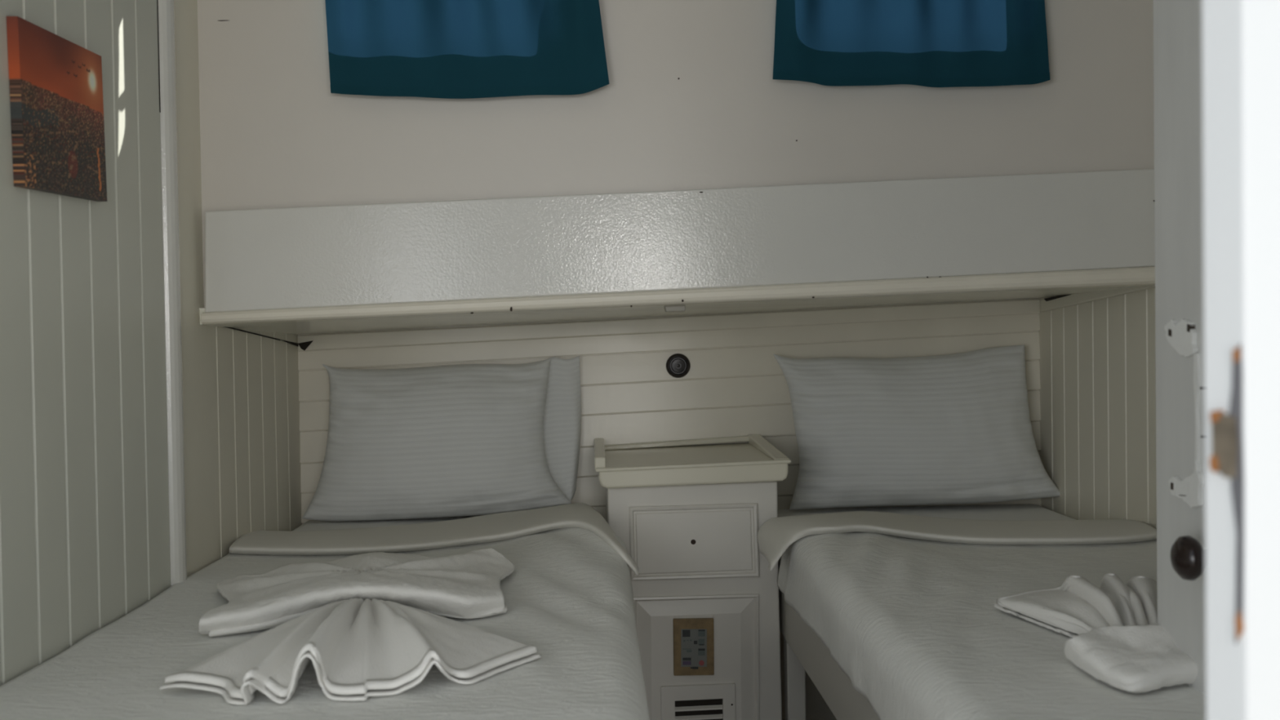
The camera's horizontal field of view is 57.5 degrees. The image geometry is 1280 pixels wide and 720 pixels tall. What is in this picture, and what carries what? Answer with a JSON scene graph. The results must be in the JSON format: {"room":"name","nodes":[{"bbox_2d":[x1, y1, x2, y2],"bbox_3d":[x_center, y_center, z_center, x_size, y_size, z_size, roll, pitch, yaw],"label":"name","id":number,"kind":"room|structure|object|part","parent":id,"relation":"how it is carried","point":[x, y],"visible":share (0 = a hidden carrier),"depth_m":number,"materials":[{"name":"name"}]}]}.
{"room":"ship cabin","nodes":[
{"label":"ship cabin","id":0,"kind":"room"},
{"bbox_2d":[0,0,302,685],"bbox_3d":[-0.814,-0.010,1.719,0.031,1.980,2.400,-1,1,-2],"label":"wall","id":1,"kind":"structure","parent":0,"point":[85,531],"depth_m":1.78,"materials":[{"name":"paint"}]},
{"bbox_2d":[6,16,106,201],"bbox_3d":[-0.792,-0.333,1.595,0.014,0.222,0.259,-1,1,-2],"label":"print","id":2,"kind":"object","parent":1,"relation":"attached to","point":[55,84],"visible":1,"depth_m":1.56},
{"bbox_2d":[158,0,186,586],"bbox_3d":[-0.818,-0.016,2.018,0.046,1.980,0.049,-1,1,-2],"label":"trim","id":3,"kind":"structure","parent":1,"relation":"attached to","point":[168,129],"depth_m":2.00,"materials":[{"name":"white paint"}]},
{"bbox_3d":[-0.831,-0.018,2.136,0.030,1.980,0.188,-1,1,-2],"label":"plain panel","id":4,"kind":"part","parent":1,"relation":"part of","materials":[{"name":"paint"}]},
{"bbox_2d":[297,297,1041,719],"bbox_3d":[0.090,0.391,2.946,1.861,1.103,0.035,-1,1,-2],"label":"wall","id":5,"kind":"structure","parent":0,"point":[735,384],"depth_m":2.93,"materials":[{"name":"beige paint"}]},
{"bbox_2d":[297,298,1039,351],"bbox_3d":[0.083,-0.088,2.918,1.861,0.104,0.012,-1,1,-2],"label":"trim","id":6,"kind":"structure","parent":5,"relation":"attached to","point":[953,310],"depth_m":2.91,"materials":[{"name":"beige paint"}]},
{"bbox_2d":[200,168,1155,350],"bbox_3d":[0.106,-0.196,2.565,1.883,0.329,0.776,-1,1,-2],"label":"ledge","id":7,"kind":"object","parent":5,"relation":"attached to","point":[562,258],"visible":0.92,"depth_m":2.19,"materials":[{"name":"white paint"}]},
{"bbox_2d":[664,305,685,311],"bbox_3d":[0.066,-0.097,2.216,0.040,0.012,0.025,-1,1,-2],"label":"block","id":8,"kind":"object","parent":7,"relation":"attached to","point":[677,308],"visible":1,"depth_m":2.20,"materials":[{"name":"beige"}]},
{"bbox_3d":[0.096,-0.121,2.579,1.861,0.099,0.750,-1,1,-2],"label":"underside panel","id":9,"kind":"part","parent":7,"relation":"part of","materials":[{"name":"white paint"}]},
{"bbox_2d":[666,353,690,377],"bbox_3d":[0.096,0.014,2.918,0.061,0.061,0.014,-1,1,-2],"label":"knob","id":10,"kind":"object","parent":5,"relation":"attached to","point":[677,365],"visible":1,"depth_m":2.92,"materials":[{"name":"black"}]},
{"bbox_2d":[197,0,1154,307],"bbox_3d":[0.103,-0.569,2.235,1.861,0.910,0.031,-1,1,-2],"label":"wall","id":11,"kind":"structure","parent":0,"point":[691,99],"depth_m":2.22,"materials":[{"name":"paint"}]},
{"bbox_2d":[1038,287,1156,528],"bbox_3d":[1.075,-0.040,1.794,0.030,1.980,2.400,-1,1,-2],"label":"wall","id":12,"kind":"structure","parent":0,"point":[1097,361],"depth_m":2.61,"materials":[{"name":"paint"}]},
{"bbox_2d":[1040,284,1155,311],"bbox_3d":[1.020,-0.149,2.604,0.012,0.069,0.637,-1,1,-2],"label":"trim","id":13,"kind":"structure","parent":12,"relation":"attached to","point":[1072,300],"depth_m":2.67,"materials":[{"name":"paint"}]},
{"bbox_2d":[1201,0,1279,719],"bbox_3d":[0.177,-0.004,0.574,2.000,1.980,0.032,-1,1,-2],"label":"door frame","id":14,"kind":"structure","parent":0,"point":[1241,38],"depth_m":0.56,"materials":[{"name":"white paint"}]},
{"bbox_2d":[1153,0,1205,694],"bbox_3d":[0.634,0.011,1.031,0.084,1.880,0.769,-1,1,-2],"label":"door","id":15,"kind":"structure","parent":14,"relation":"in","point":[1177,24],"depth_m":1.35,"materials":[{"name":"grey paint"}]},
{"bbox_3d":[0.609,0.217,1.279,0.048,0.049,0.049,-1,1,-2],"label":"knob","id":16,"kind":"part","parent":15,"relation":"part of","materials":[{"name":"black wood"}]},
{"bbox_3d":[0.286,0.042,0.571,0.003,0.032,0.013,-1,1,-29],"label":"hinge plate","id":17,"kind":"part","parent":14,"relation":"part of","materials":[{"name":"metal"}]},
{"bbox_3d":[0.190,0.981,1.902,2.500,0.040,2.650,-1,1,-2],"label":"floor","id":18,"kind":"structure","parent":0,"visible":0},
{"bbox_2d":[292,515,481,531],"bbox_3d":[-0.413,0.687,1.790,0.742,0.571,2.225,-1,1,-2],"label":"bed","id":19,"kind":"object","parent":18,"relation":"on","point":[311,525],"visible":0.08,"depth_m":2.76,"materials":[{"name":"white fabric"}]},
{"bbox_2d":[0,502,649,719],"bbox_3d":[-0.383,0.415,1.703,0.860,0.176,2.000,-1,1,-2],"label":"bedspread","id":20,"kind":"object","parent":19,"relation":"on","point":[568,595],"visible":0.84,"depth_m":1.59,"materials":[{"name":"white fabric"}]},
{"bbox_2d":[159,598,541,705],"bbox_3d":[-0.348,0.355,1.468,0.369,0.068,0.378,0,1,28],"label":"towel","id":21,"kind":"object","parent":20,"relation":"on","point":[357,649],"visible":1,"depth_m":1.42,"materials":[{"name":"white fabric"}]},
{"bbox_2d":[198,547,514,636],"bbox_3d":[-0.438,0.350,1.879,0.491,0.059,0.467,-1,1,-12],"label":"folded towel","id":22,"kind":"object","parent":20,"relation":"on","point":[467,585],"visible":0.94,"depth_m":1.73,"materials":[{"name":"white fabric"}]},
{"bbox_2d":[302,355,581,521],"bbox_3d":[-0.475,0.189,2.805,0.667,0.384,0.160,-1,1,-2],"label":"pillow","id":23,"kind":"object","parent":19,"relation":"on","point":[459,440],"visible":0.99,"depth_m":2.77,"materials":[{"name":"white fabric"}]},
{"bbox_2d":[594,434,791,719],"bbox_3d":[0.109,0.634,2.698,0.415,0.882,0.471,-1,1,-2],"label":"nightstand","id":24,"kind":"object","parent":18,"relation":"on","point":[690,518],"visible":0.98,"depth_m":2.49,"materials":[{"name":"paint"}]},
{"bbox_2d":[594,434,791,488],"bbox_3d":[0.103,0.229,2.690,0.415,0.071,0.471,-1,1,-2],"label":"tray","id":25,"kind":"object","parent":24,"relation":"on","point":[755,464],"depth_m":2.49,"materials":[{"name":"beige paint"}]},
{"bbox_3d":[0.114,0.610,2.482,0.086,0.121,0.009,-1,1,-2],"label":"control panel","id":26,"kind":"part","parent":24,"relation":"part of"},
{"bbox_3d":[0.116,0.388,2.491,0.276,0.159,0.015,-1,1,-2],"label":"drawer","id":27,"kind":"part","parent":24,"relation":"part of","materials":[{"name":"paint"}]},
{"bbox_3d":[0.121,0.791,2.498,0.274,0.576,0.016,-1,1,-2],"label":"door","id":28,"kind":"part","parent":24,"relation":"part of","materials":[{"name":"paint"}]},
{"bbox_2d":[660,683,735,719],"bbox_3d":[0.125,0.781,2.486,0.159,0.181,0.008,-1,1,-2],"label":"vent grille","id":29,"kind":"object","parent":24,"relation":"attached to","point":[678,701],"depth_m":2.48,"materials":[{"name":"white plastic"}]},
{"bbox_2d":[777,503,1075,719],"bbox_3d":[0.702,0.669,1.835,0.723,0.571,2.225,-1,1,-2],"label":"bed","id":30,"kind":"object","parent":18,"relation":"on","point":[804,651],"visible":0.22,"depth_m":2.52,"materials":[{"name":"white fabric"}]},
{"bbox_3d":[0.338,0.775,2.543,0.040,0.344,0.045,-1,1,-2],"label":"leg","id":31,"kind":"part","parent":30,"relation":"part of","materials":[{"name":"white paint"}]},
{"bbox_2d":[773,344,1059,510],"bbox_3d":[0.684,0.162,2.850,0.698,0.391,0.164,-1,1,-2],"label":"pillow","id":32,"kind":"object","parent":30,"relation":"on","point":[956,428],"visible":1,"depth_m":2.81,"materials":[{"name":"white fabric"}]},
{"bbox_3d":[0.698,0.458,1.841,0.723,0.148,2.205,-1,1,-2],"label":"mattress","id":33,"kind":"part","parent":30,"relation":"part of","materials":[{"name":"white fabric"}]},
{"bbox_2d":[757,511,1205,719],"bbox_3d":[0.671,0.405,1.681,0.847,0.163,1.873,-1,1,-2],"label":"bedspread","id":34,"kind":"object","parent":30,"relation":"on","point":[903,604],"visible":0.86,"depth_m":1.83,"materials":[{"name":"white fabric"}]},
{"bbox_2d":[993,572,1157,637],"bbox_3d":[0.715,0.339,1.649,0.373,0.057,0.309,-1,1,-2],"label":"towel","id":35,"kind":"object","parent":34,"relation":"on","point":[1077,606],"visible":0.73,"depth_m":1.60,"materials":[{"name":"white fabric"}]},
{"bbox_2d":[1063,624,1197,693],"bbox_3d":[0.635,0.346,1.377,0.243,0.052,0.165,-1,1,-2],"label":"rolled towel","id":36,"kind":"object","parent":34,"relation":"on","point":[1135,659],"visible":0.74,"depth_m":1.35,"materials":[{"name":"white fabric"}]},
{"bbox_3d":[0.128,-1.029,1.408,2.000,0.040,1.740,-1,1,-2],"label":"ceiling","id":37,"kind":"structure","parent":0,"visible":0},
{"bbox_2d":[324,0,608,98],"bbox_3d":[-0.352,-0.758,2.168,0.647,0.543,0.040,-1,1,-2],"label":"curtain","id":38,"kind":"object","parent":37,"relation":"hanging from","point":[446,49],"visible":1,"depth_m":2.17,"materials":[{"name":"blue fabric"}]},
{"bbox_2d":[773,0,1049,87],"bbox_3d":[0.491,-0.777,2.196,0.652,0.525,0.038,-1,1,-2],"label":"curtain","id":39,"kind":"object","parent":37,"relation":"hanging from","point":[931,43],"visible":1,"depth_m":2.20,"materials":[{"name":"blue fabric"}]}
]}

